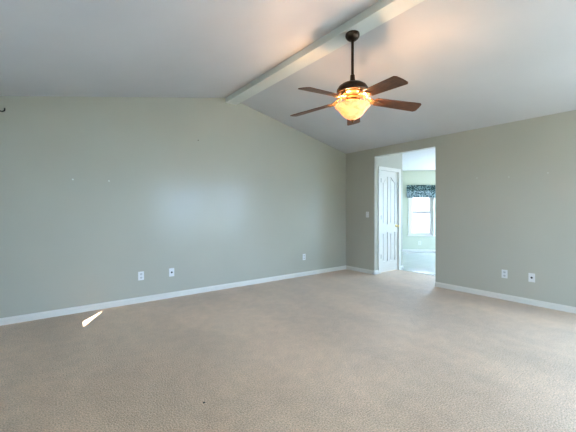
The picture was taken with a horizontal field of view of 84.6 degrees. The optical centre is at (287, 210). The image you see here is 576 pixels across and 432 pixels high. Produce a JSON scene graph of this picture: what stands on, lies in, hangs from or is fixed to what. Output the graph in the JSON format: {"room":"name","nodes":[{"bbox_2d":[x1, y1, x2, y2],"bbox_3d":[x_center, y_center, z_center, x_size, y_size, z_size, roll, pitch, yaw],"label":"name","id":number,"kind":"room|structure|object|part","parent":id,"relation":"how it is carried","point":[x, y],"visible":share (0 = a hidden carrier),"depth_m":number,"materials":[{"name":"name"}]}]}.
{"room":"empty living room","nodes":[
{"label":"empty living room","id":0,"kind":"room"},
{"bbox_2d":[0,96,345,317],"bbox_3d":[-0.993,-0.280,5.078,5.500,3.055,0.120,0,0,-37],"label":"wall","id":1,"kind":"structure","parent":0,"point":[256,193],"depth_m":4.34,"materials":[{"name":"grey paint"}]},
{"bbox_2d":[138,271,143,280],"bbox_3d":[-1.972,0.871,4.248,0.072,0.116,0.009,0,0,-37],"label":"power outlet","id":2,"kind":"object","parent":1,"relation":"attached to","point":[140,274],"visible":1,"depth_m":4.25,"materials":[{"name":"white plastic"}]},
{"bbox_2d":[169,268,173,276],"bbox_3d":[-1.648,0.871,4.490,0.072,0.116,0.017,0,0,-37],"label":"cable plate","id":3,"kind":"object","parent":1,"relation":"attached to","point":[171,270],"visible":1,"depth_m":4.49,"materials":[{"name":"white plastic"}]},
{"bbox_2d":[0,265,345,325],"bbox_3d":[-0.952,1.190,5.024,5.500,0.076,0.015,0,0,-37],"label":"baseboard","id":4,"kind":"structure","parent":1,"relation":"attached to","point":[66,311],"depth_m":4.27,"materials":[{"name":"white paint"}]},
{"bbox_2d":[0,252,575,431],"bbox_3d":[2.268,1.258,4.336,10.020,0.060,8.020,0,0,-37],"label":"floor","id":5,"kind":"structure","parent":0,"point":[345,350],"depth_m":2.57,"materials":[{"name":"beige carpet"}]},
{"bbox_2d":[0,0,575,153],"bbox_3d":[0.935,-1.576,2.448,5.630,0.762,6.640,0,0,-37],"label":"ceiling","id":6,"kind":"structure","parent":0,"point":[469,64],"depth_m":3.15,"materials":[{"name":"paint"}]},
{"bbox_2d":[225,0,423,104],"bbox_3d":[1.030,-1.780,2.521,0.190,0.135,6.400,0,0,-37],"label":"ridge beam","id":7,"kind":"structure","parent":6,"relation":"attached to","point":[382,11],"depth_m":3.29,"materials":[{"name":"paint"}]},
{"bbox_2d":[290,30,420,125],"bbox_3d":[0.600,-1.284,3.030,1.262,0.857,1.298,0,0,-37],"label":"ceiling fan","id":8,"kind":"object","parent":7,"relation":"hanging from","point":[352,91],"visible":1,"depth_m":2.99,"materials":[{"name":"brown wood"}]},
{"bbox_3d":[0.244,-1.041,3.285,0.457,0.006,0.154,-7,9,31],"label":"blade","id":9,"kind":"part","parent":8,"relation":"part of","materials":[{"name":"brown wood"}]},
{"bbox_3d":[0.292,-1.041,2.769,0.457,0.006,0.154,-7,17,-41],"label":"blade","id":10,"kind":"part","parent":8,"relation":"part of","materials":[{"name":"brown wood"}]},
{"bbox_3d":[0.624,-0.949,3.060,0.336,0.144,0.336,0,0,-37],"label":"lamp shade","id":11,"kind":"part","parent":8,"relation":"part of","materials":[{"name":"orange glass"}]},
{"bbox_3d":[0.721,-1.041,3.490,0.154,0.006,0.457,-12,-8,11],"label":"blade","id":12,"kind":"part","parent":8,"relation":"part of","materials":[{"name":"brown wood"}]},
{"bbox_3d":[0.798,-1.041,2.655,0.154,0.006,0.457,13,0,-24],"label":"blade","id":13,"kind":"part","parent":8,"relation":"part of","materials":[{"name":"brown wood"}]},
{"bbox_3d":[1.063,-1.041,3.101,0.457,0.006,0.154,6,-13,-5],"label":"blade","id":14,"kind":"part","parent":8,"relation":"part of","materials":[{"name":"brown wood"}]},
{"bbox_2d":[378,153,401,265],"bbox_3d":[2.062,0.018,6.481,0.820,2.460,0.100,0,0,-37],"label":"wall","id":15,"kind":"structure","parent":0,"point":[391,161],"depth_m":6.54,"materials":[{"name":"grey paint"}]},
{"bbox_2d":[378,166,400,273],"bbox_3d":[2.047,0.176,6.427,0.746,2.103,0.147,0,0,-37],"label":"door","id":16,"kind":"structure","parent":15,"relation":"in","point":[389,179],"depth_m":6.43,"materials":[{"name":"white paint"}]},
{"bbox_2d":[402,170,434,249],"bbox_3d":[3.680,0.018,9.575,1.834,2.460,0.120,0,0,8],"label":"wall","id":17,"kind":"structure","parent":0,"point":[424,177],"depth_m":9.50,"materials":[{"name":"green paint"}]},
{"bbox_2d":[402,249,434,251],"bbox_3d":[3.671,1.190,9.508,1.834,0.076,0.015,0,0,8],"label":"baseboard","id":18,"kind":"structure","parent":17,"relation":"attached to","point":[403,250],"depth_m":9.48,"materials":[{"name":"white paint"}]},
{"bbox_2d":[407,185,434,197],"bbox_3d":[4.019,-0.585,9.430,0.980,0.386,0.077,0,0,8],"label":"window valance","id":19,"kind":"object","parent":17,"relation":"attached to","point":[420,191],"visible":0.84,"depth_m":9.42,"materials":[{"name":"blue fabric"}]},
{"bbox_2d":[408,197,434,235],"bbox_3d":[3.999,0.015,9.502,0.800,1.475,0.140,0,0,8],"label":"window","id":20,"kind":"structure","parent":17,"relation":"in","point":[421,211],"depth_m":9.52,"materials":[{"name":"white glass"}]},
{"bbox_3d":[4.001,0.343,9.519,0.590,0.700,0.025,0,0,8],"label":"sash","id":21,"kind":"part","parent":20,"relation":"part of","materials":[{"name":"white glass"}]},
{"bbox_3d":[4.004,-0.287,9.545,0.500,0.610,0.004,0,0,8],"label":"glass pane","id":22,"kind":"part","parent":20,"relation":"part of","materials":[{"name":"glass"}]},
{"bbox_3d":[4.001,0.343,9.519,0.500,0.610,0.004,0,0,8],"label":"glass pane","id":23,"kind":"part","parent":20,"relation":"part of","materials":[{"name":"glass"}]},
{"bbox_2d":[402,148,434,170],"bbox_3d":[3.878,-1.272,6.996,4.330,0.120,5.850,0,0,-37],"label":"ceiling","id":24,"kind":"structure","parent":0,"point":[420,160],"depth_m":7.59,"materials":[{"name":"grey paint"}]},
{"bbox_2d":[346,110,575,306],"bbox_3d":[3.183,0.008,4.242,0.120,2.480,6.520,0,0,-37],"label":"wall","id":25,"kind":"structure","parent":0,"point":[505,194],"depth_m":4.46,"materials":[{"name":"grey paint"}]},
{"bbox_2d":[346,266,373,274],"bbox_3d":[1.448,1.190,6.399,0.015,0.076,0.716,0,0,-37],"label":"baseboard","id":26,"kind":"structure","parent":25,"relation":"attached to","point":[368,271],"depth_m":6.37,"materials":[{"name":"white paint"}]},
{"bbox_2d":[502,269,507,277],"bbox_3d":[2.996,0.871,4.380,0.009,0.116,0.072,0,0,-37],"label":"power outlet","id":27,"kind":"object","parent":25,"relation":"attached to","point":[504,272],"visible":1,"depth_m":4.38,"materials":[{"name":"white plastic"}]},
{"bbox_2d":[435,282,575,313],"bbox_3d":[3.754,1.190,3.384,0.015,0.076,4.463,0,0,-37],"label":"baseboard","id":28,"kind":"structure","parent":25,"relation":"attached to","point":[565,308],"depth_m":4.31,"materials":[{"name":"white paint"}]},
{"bbox_2d":[528,273,534,282],"bbox_3d":[3.180,0.871,4.132,0.017,0.116,0.072,0,0,-37],"label":"cable plate","id":29,"kind":"object","parent":25,"relation":"attached to","point":[531,276],"visible":1,"depth_m":4.14,"materials":[{"name":"white plastic"}]}
]}

